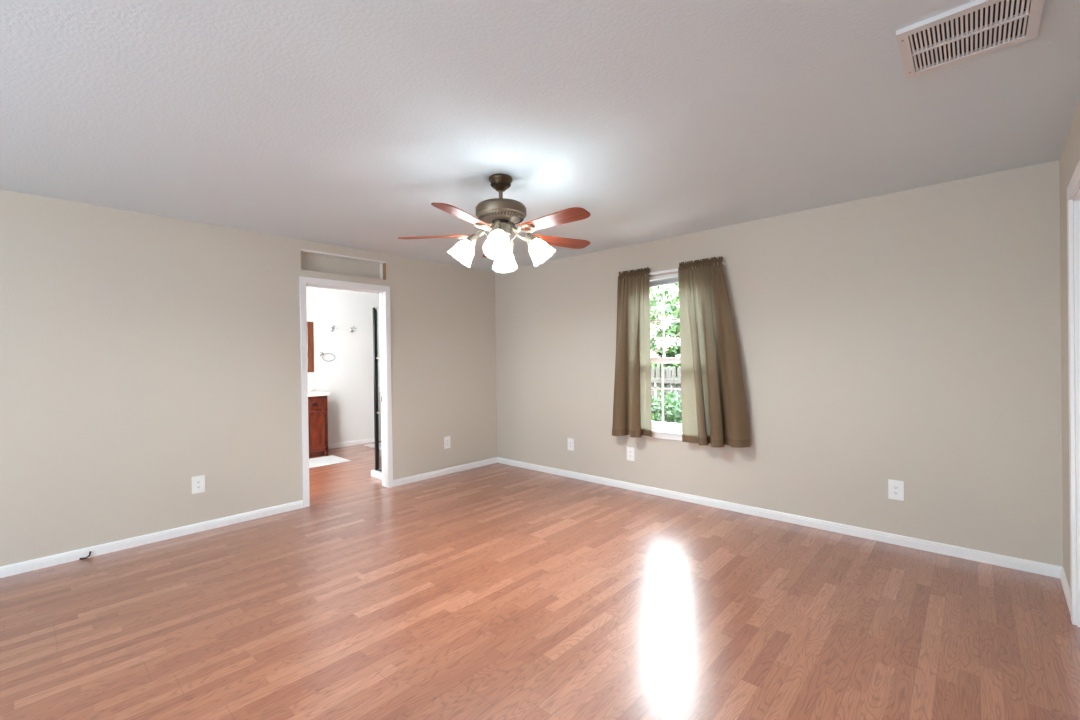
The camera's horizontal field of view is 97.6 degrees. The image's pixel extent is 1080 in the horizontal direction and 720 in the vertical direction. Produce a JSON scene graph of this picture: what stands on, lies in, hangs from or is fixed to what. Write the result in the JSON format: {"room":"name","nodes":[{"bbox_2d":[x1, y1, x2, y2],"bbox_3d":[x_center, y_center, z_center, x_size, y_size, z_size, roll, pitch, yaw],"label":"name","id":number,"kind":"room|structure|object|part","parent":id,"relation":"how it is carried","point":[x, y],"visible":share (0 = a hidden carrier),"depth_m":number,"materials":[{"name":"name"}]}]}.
{"room":"empty bedroom","nodes":[
{"label":"empty bedroom","id":0,"kind":"room"},
{"bbox_2d":[0,189,496,566],"bbox_3d":[-2.897,0.135,3.587,0.100,2.440,6.800,-1,0,43],"label":"wall","id":1,"kind":"structure","parent":0,"point":[142,355],"depth_m":3.60,"materials":[{"name":"beige paint"}]},
{"bbox_2d":[0,500,302,577],"bbox_3d":[-3.646,1.336,2.673,0.013,0.068,4.410,-1,0,43],"label":"baseboard","id":2,"kind":"structure","parent":1,"relation":"attached to","point":[39,563],"depth_m":3.45,"materials":[{"name":"white wood"}]},
{"bbox_2d":[192,475,204,493],"bbox_3d":[-2.689,0.981,3.723,0.010,0.136,0.088,-1,0,43],"label":"wall outlet","id":3,"kind":"object","parent":1,"relation":"attached to","point":[198,482],"visible":1,"depth_m":3.72,"materials":[{"name":"white plastic"}]},
{"bbox_2d":[301,253,379,278],"bbox_3d":[-1.970,-0.918,4.691,0.012,0.278,1.047,-1,0,43],"label":"trim","id":4,"kind":"structure","parent":1,"relation":"attached to","point":[311,262],"depth_m":4.67,"materials":[{"name":"beige paint"}]},
{"bbox_2d":[301,249,385,263],"bbox_3d":[-1.931,-1.012,4.654,0.099,0.012,0.847,-1,0,43],"label":"trim","id":5,"kind":"structure","parent":1,"relation":"attached to","point":[302,250],"depth_m":4.62,"materials":[{"name":"white"}]},
{"bbox_2d":[299,276,392,507],"bbox_3d":[-1.906,0.286,4.665,0.132,2.102,0.900,-1,0,43],"label":"trim","id":6,"kind":"structure","parent":1,"relation":"attached to","point":[303,281],"depth_m":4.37,"materials":[{"name":"white wood"}]},
{"bbox_2d":[380,263,382,278],"bbox_3d":[-1.667,-0.923,4.962,0.040,0.176,0.014,-1,0,43],"label":"trim","id":7,"kind":"structure","parent":1,"relation":"attached to","point":[381,264],"depth_m":4.95,"materials":[{"name":"white wood"}]},
{"bbox_2d":[383,263,385,279],"bbox_3d":[-1.648,-0.923,4.962,0.098,0.176,0.012,-1,0,43],"label":"trim","id":8,"kind":"structure","parent":1,"relation":"attached to","point":[384,264],"depth_m":4.93,"materials":[{"name":"brown wood"}]},
{"bbox_2d":[393,457,496,486],"bbox_3d":[-1.044,1.288,5.511,0.013,0.068,1.485,-1,0,43],"label":"baseboard","id":9,"kind":"structure","parent":1,"relation":"attached to","point":[414,478],"depth_m":5.42,"materials":[{"name":"white wood"}]},
{"bbox_2d":[444,436,450,448],"bbox_3d":[-1.075,0.957,5.483,0.010,0.136,0.088,-1,0,43],"label":"wall outlet","id":10,"kind":"object","parent":1,"relation":"attached to","point":[446,439],"visible":1,"depth_m":5.48,"materials":[{"name":"white plastic"}]},
{"bbox_2d":[306,286,380,443],"bbox_3d":[-3.366,0.127,7.070,0.100,2.440,4.500,-1,0,43],"label":"wall","id":11,"kind":"structure","parent":0,"point":[348,379],"depth_m":7.37,"materials":[{"name":"white paint"}]},
{"bbox_2d":[307,322,313,371],"bbox_3d":[-3.695,-0.186,6.620,0.028,0.744,1.010,-1,0,43],"label":"wall mirror","id":12,"kind":"object","parent":11,"relation":"attached to","point":[310,345],"visible":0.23,"depth_m":6.95,"materials":[{"name":"brown wood"}]},
{"bbox_2d":[308,385,313,390],"bbox_3d":[-3.767,0.416,6.511,0.020,0.092,1.258,-1,0,43],"label":"backsplash","id":13,"kind":"structure","parent":11,"relation":"attached to","point":[310,387],"depth_m":6.94,"materials":[{"name":"white stone"}]},
{"bbox_2d":[319,352,334,360],"bbox_3d":[-3.210,-0.052,7.120,0.066,0.150,0.224,-1,0,43],"label":"towel ring","id":14,"kind":"object","parent":11,"relation":"attached to","point":[320,353],"visible":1,"depth_m":7.07,"materials":[{"name":"silver metal"}]},
{"bbox_2d":[328,437,380,448],"bbox_3d":[-2.598,1.300,7.811,0.013,0.068,2.200,-1,0,43],"label":"baseboard","id":15,"kind":"structure","parent":11,"relation":"attached to","point":[363,441],"depth_m":7.41,"materials":[{"name":"white wood"}]},
{"bbox_2d":[0,0,1079,271],"bbox_3d":[-1.987,-1.154,2.744,8.000,0.120,7.060,-1,0,43],"label":"ceiling","id":16,"kind":"structure","parent":0,"point":[342,123],"depth_m":2.11,"materials":[{"name":"white paint"}]},
{"bbox_2d":[398,173,590,272],"bbox_3d":[-0.260,-0.832,2.856,1.253,0.574,1.195,-1,0,24],"label":"ceiling fan","id":17,"kind":"object","parent":16,"relation":"hanging from","point":[500,215],"visible":1,"depth_m":2.83,"materials":[{"name":"brown wood"}]},
{"bbox_3d":[-0.652,-0.767,2.948,0.465,0.006,0.136,-1,11,6],"label":"blade","id":18,"kind":"part","parent":17,"relation":"part of","materials":[{"name":"brown wood"}]},
{"bbox_3d":[-0.498,-0.653,2.904,0.167,0.176,0.166,-1,0,43],"label":"lamp shade","id":19,"kind":"part","parent":17,"relation":"part of","materials":[{"name":"white glass"}]},
{"bbox_3d":[-0.407,-0.769,2.523,0.136,0.006,0.465,11,5,24],"label":"blade","id":20,"kind":"part","parent":17,"relation":"part of","materials":[{"name":"brown wood"}]},
{"bbox_3d":[-0.342,-0.743,2.905,0.133,0.113,0.012,-1,0,0],"label":"light arm","id":21,"kind":"part","parent":17,"relation":"part of","materials":[{"name":"silver metal"}]},
{"bbox_3d":[-0.235,-0.655,2.643,0.166,0.176,0.167,-1,0,43],"label":"lamp shade","id":22,"kind":"part","parent":17,"relation":"part of","materials":[{"name":"white glass"}]},
{"bbox_3d":[-0.236,-0.700,2.691,0.058,0.076,0.060,-1,0,43],"label":"bulb","id":23,"kind":"part","parent":17,"relation":"part of","materials":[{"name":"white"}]},
{"bbox_3d":[-0.236,-0.657,3.167,0.166,0.176,0.167,-1,0,43],"label":"lamp shade","id":24,"kind":"part","parent":17,"relation":"part of","materials":[{"name":"white glass"}]},
{"bbox_3d":[-0.132,-0.746,2.905,0.133,0.113,0.012,-1,0,0],"label":"light arm","id":25,"kind":"part","parent":17,"relation":"part of","materials":[{"name":"silver metal"}]},
{"bbox_3d":[0.026,-0.660,2.906,0.167,0.176,0.166,-1,0,43],"label":"lamp shade","id":26,"kind":"part","parent":17,"relation":"part of","materials":[{"name":"white glass"}]},
{"bbox_3d":[0.073,-0.776,2.625,0.465,0.006,0.136,-1,-11,42],"label":"blade","id":27,"kind":"part","parent":17,"relation":"part of","materials":[{"name":"brown wood"}]},
{"bbox_3d":[0.124,-0.779,3.113,0.465,0.006,0.136,-1,-11,-30],"label":"blade","id":28,"kind":"part","parent":17,"relation":"part of","materials":[{"name":"brown wood"}]},
{"bbox_2d":[896,0,1044,78],"bbox_3d":[1.480,-1.129,1.638,0.360,0.017,0.356,-1,0,43],"label":"ceiling vent","id":29,"kind":"object","parent":16,"relation":"in","point":[976,28],"visible":1,"depth_m":1.63,"materials":[{"name":"white metal"}]},
{"bbox_2d":[0,441,1079,719],"bbox_3d":[-1.627,1.400,3.108,8.000,0.120,8.020,-1,0,43],"label":"floor","id":30,"kind":"structure","parent":0,"point":[496,591],"depth_m":2.41,"materials":[{"name":"laminate"}]},
{"bbox_2d":[308,385,328,457],"bbox_3d":[-3.562,0.861,6.331,0.559,0.985,1.258,-1,0,43],"label":"bathroom vanity","id":31,"kind":"object","parent":30,"relation":"on","point":[317,400],"visible":0.15,"depth_m":6.53,"materials":[{"name":"brown wood"}]},
{"bbox_3d":[-3.097,0.608,6.491,0.028,0.140,0.271,-1,0,43],"label":"drawer","id":32,"kind":"part","parent":31,"relation":"part of","materials":[{"name":"brown wood"}]},
{"bbox_3d":[-3.092,0.964,6.493,0.028,0.508,0.271,-1,0,43],"label":"door","id":33,"kind":"part","parent":31,"relation":"part of","materials":[{"name":"brown wood"}]},
{"bbox_2d":[308,391,328,396],"bbox_3d":[-3.572,0.483,6.334,0.545,0.045,1.258,-1,0,43],"label":"countertop","id":34,"kind":"structure","parent":31,"relation":"on","point":[313,393],"depth_m":6.54,"materials":[{"name":"white stone"}]},
{"bbox_2d":[309,455,350,467],"bbox_3d":[-3.102,1.340,6.024,0.545,0.016,1.185,-1,0,43],"label":"bath rug","id":35,"kind":"object","parent":30,"relation":"on","point":[326,460],"visible":0.38,"depth_m":6.23,"materials":[{"name":"white fabric"}]},
{"bbox_2d":[364,443,380,448],"bbox_3d":[-2.201,1.321,7.602,0.520,0.016,1.070,-1,0,43],"label":"bath rug","id":36,"kind":"object","parent":30,"relation":"on","point":[368,445],"visible":0.11,"depth_m":7.30,"materials":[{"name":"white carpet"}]},
{"bbox_2d":[371,307,381,478],"bbox_3d":[-1.335,0.357,5.765,0.475,1.935,1.330,-1,0,43],"label":"shower enclosure","id":37,"kind":"object","parent":30,"relation":"on","point":[377,472],"visible":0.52,"depth_m":5.42,"materials":[{"name":"black metal"}]},
{"bbox_3d":[-1.887,0.334,5.433,0.036,1.871,0.036,-1,0,43],"label":"corner post","id":38,"kind":"part","parent":37,"relation":"part of","materials":[{"name":"black metal"}]},
{"bbox_2d":[495,160,1062,566],"bbox_3d":[1.323,0.073,4.425,5.187,2.440,0.140,-1,0,43],"label":"wall","id":39,"kind":"structure","parent":0,"point":[912,336],"depth_m":3.41,"materials":[{"name":"beige paint"}]},
{"bbox_2d":[567,438,573,450],"bbox_3d":[0.339,0.935,5.239,0.088,0.136,0.010,-1,0,43],"label":"wall outlet","id":40,"kind":"object","parent":39,"relation":"attached to","point":[570,441],"visible":1,"depth_m":5.24,"materials":[{"name":"white plastic"}]},
{"bbox_2d":[627,447,634,460],"bbox_3d":[0.905,0.938,4.720,0.088,0.136,0.010,-1,0,43],"label":"wall outlet","id":41,"kind":"object","parent":39,"relation":"attached to","point":[630,450],"visible":1,"depth_m":4.71,"materials":[{"name":"white plastic"}]},
{"bbox_2d":[649,277,681,431],"bbox_3d":[1.272,-0.067,4.495,0.820,1.480,0.070,-1,0,43],"label":"window","id":42,"kind":"structure","parent":39,"relation":"in","point":[667,426],"depth_m":4.56,"materials":[{"name":"white plastic"}]},
{"bbox_2d":[649,273,678,286],"bbox_3d":[1.224,-0.755,4.450,0.796,0.100,0.032,-1,0,43],"label":"mini blind","id":43,"kind":"object","parent":42,"relation":"attached to","point":[671,280],"visible":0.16,"depth_m":4.48,"materials":[{"name":"white plastic"}]},
{"bbox_3d":[1.226,-0.721,4.449,0.776,0.031,0.030,-1,0,43],"label":"rail","id":44,"kind":"part","parent":43,"relation":"part of","materials":[{"name":"white plastic"}]},
{"bbox_3d":[1.280,-0.372,4.507,0.750,0.810,0.028,-1,0,43],"label":"sash","id":45,"kind":"part","parent":42,"relation":"part of","materials":[{"name":"white plastic"}]},
{"bbox_3d":[1.266,0.312,4.484,0.750,0.673,0.028,-1,0,43],"label":"sash","id":46,"kind":"part","parent":42,"relation":"part of","materials":[{"name":"white plastic"}]},
{"bbox_2d":[641,429,709,443],"bbox_3d":[1.231,0.709,4.442,0.880,0.070,0.085,-1,0,43],"label":"trim","id":47,"kind":"structure","parent":39,"relation":"attached to","point":[663,434],"depth_m":4.45,"materials":[{"name":"white wood"}]},
{"bbox_2d":[648,262,725,274],"bbox_3d":[1.198,-0.820,4.384,1.024,0.022,0.066,-1,0,43],"label":"curtain rod","id":48,"kind":"object","parent":39,"relation":"attached to","point":[723,263],"visible":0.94,"depth_m":4.37,"materials":[{"name":"white plastic"}]},
{"bbox_2d":[612,267,651,437],"bbox_3d":[0.872,-0.064,4.604,0.453,1.631,0.147,-1,0,43],"label":"curtain","id":49,"kind":"object","parent":48,"relation":"hanging from","point":[632,382],"visible":1,"depth_m":4.57,"materials":[{"name":"beige fabric"}]},
{"bbox_2d":[678,256,749,447],"bbox_3d":[1.460,-0.077,4.047,0.606,1.617,0.166,-1,0,43],"label":"curtain","id":50,"kind":"object","parent":48,"relation":"hanging from","point":[714,411],"visible":1,"depth_m":4.06,"materials":[{"name":"beige fabric"}]},
{"bbox_2d":[497,457,1061,577],"bbox_3d":[1.250,1.260,4.408,4.883,0.068,0.013,-1,0,43],"label":"baseboard","id":51,"kind":"structure","parent":39,"relation":"attached to","point":[1045,569],"depth_m":3.55,"materials":[{"name":"white wood"}]},
{"bbox_2d":[888,479,903,500],"bbox_3d":[2.473,0.904,3.283,0.088,0.136,0.010,-1,0,43],"label":"wall outlet","id":52,"kind":"object","parent":39,"relation":"attached to","point":[895,487],"visible":1,"depth_m":3.28,"materials":[{"name":"white plastic"}]},
{"bbox_2d":[1059,98,1079,586],"bbox_3d":[0.685,0.099,0.233,0.120,2.440,6.900,-1,0,44],"label":"wall","id":53,"kind":"structure","parent":0,"point":[1069,159],"depth_m":2.58,"materials":[{"name":"beige paint"}]},
{"bbox_2d":[1060,567,1070,614],"bbox_3d":[2.845,1.246,2.551,0.013,0.068,0.594,-1,0,44],"label":"baseboard","id":54,"kind":"structure","parent":53,"relation":"attached to","point":[1065,585],"depth_m":2.55,"materials":[{"name":"white wood"}]},
{"bbox_2d":[1067,160,1079,626],"bbox_3d":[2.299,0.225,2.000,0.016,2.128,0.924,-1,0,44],"label":"trim","id":55,"kind":"structure","parent":53,"relation":"attached to","point":[1074,184],"depth_m":2.29,"materials":[{"name":"white wood"}]},
{"label":"outside","id":56,"kind":"structure","parent":0,"visible":0},
{"bbox_3d":[6.913,1.690,10.493,13.000,0.100,15.400,-1,0,43],"label":"lawn","id":57,"kind":"structure","parent":56,"visible":0},
{"bbox_2d":[650,283,680,357],"bbox_3d":[1.881,0.024,8.306,2.478,3.395,1.339,-1,0,43],"label":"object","id":58,"kind":"object","parent":57,"relation":"on","point":[654,294],"visible":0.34,"depth_m":8.00,"materials":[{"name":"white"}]},
{"bbox_2d":[650,283,680,398],"bbox_3d":[3.730,-0.694,14.337,4.042,4.735,2.421,-1,0,43],"label":"tree","id":59,"kind":"object","parent":57,"relation":"on","point":[671,352],"visible":0.09,"depth_m":13.62,"materials":[{"name":"green plant"}]},
{"bbox_2d":[651,366,680,410],"bbox_3d":[3.604,0.905,9.383,6.835,1.570,0.170,-1,0,43],"label":"wooden fence","id":60,"kind":"object","parent":57,"relation":"on","point":[667,381],"visible":0.08,"depth_m":10.14,"materials":[{"name":"white wood"}]},
{"bbox_3d":[3.544,0.441,9.348,6.800,0.100,0.050,-1,0,43],"label":"rail","id":61,"kind":"part","parent":60,"relation":"part of","materials":[{"name":"white wood"}]},
{"bbox_3d":[2.768,0.949,10.198,0.100,1.500,0.100,-1,0,43],"label":"post","id":62,"kind":"part","parent":60,"relation":"part of","materials":[{"name":"white wood"}]},
{"bbox_2d":[651,389,681,423],"bbox_3d":[2.376,1.110,8.964,1.406,1.217,0.948,-1,0,43],"label":"shrub","id":63,"kind":"object","parent":57,"relation":"on","point":[675,415],"visible":0.41,"depth_m":8.77,"materials":[{"name":"green plant"}]}
]}

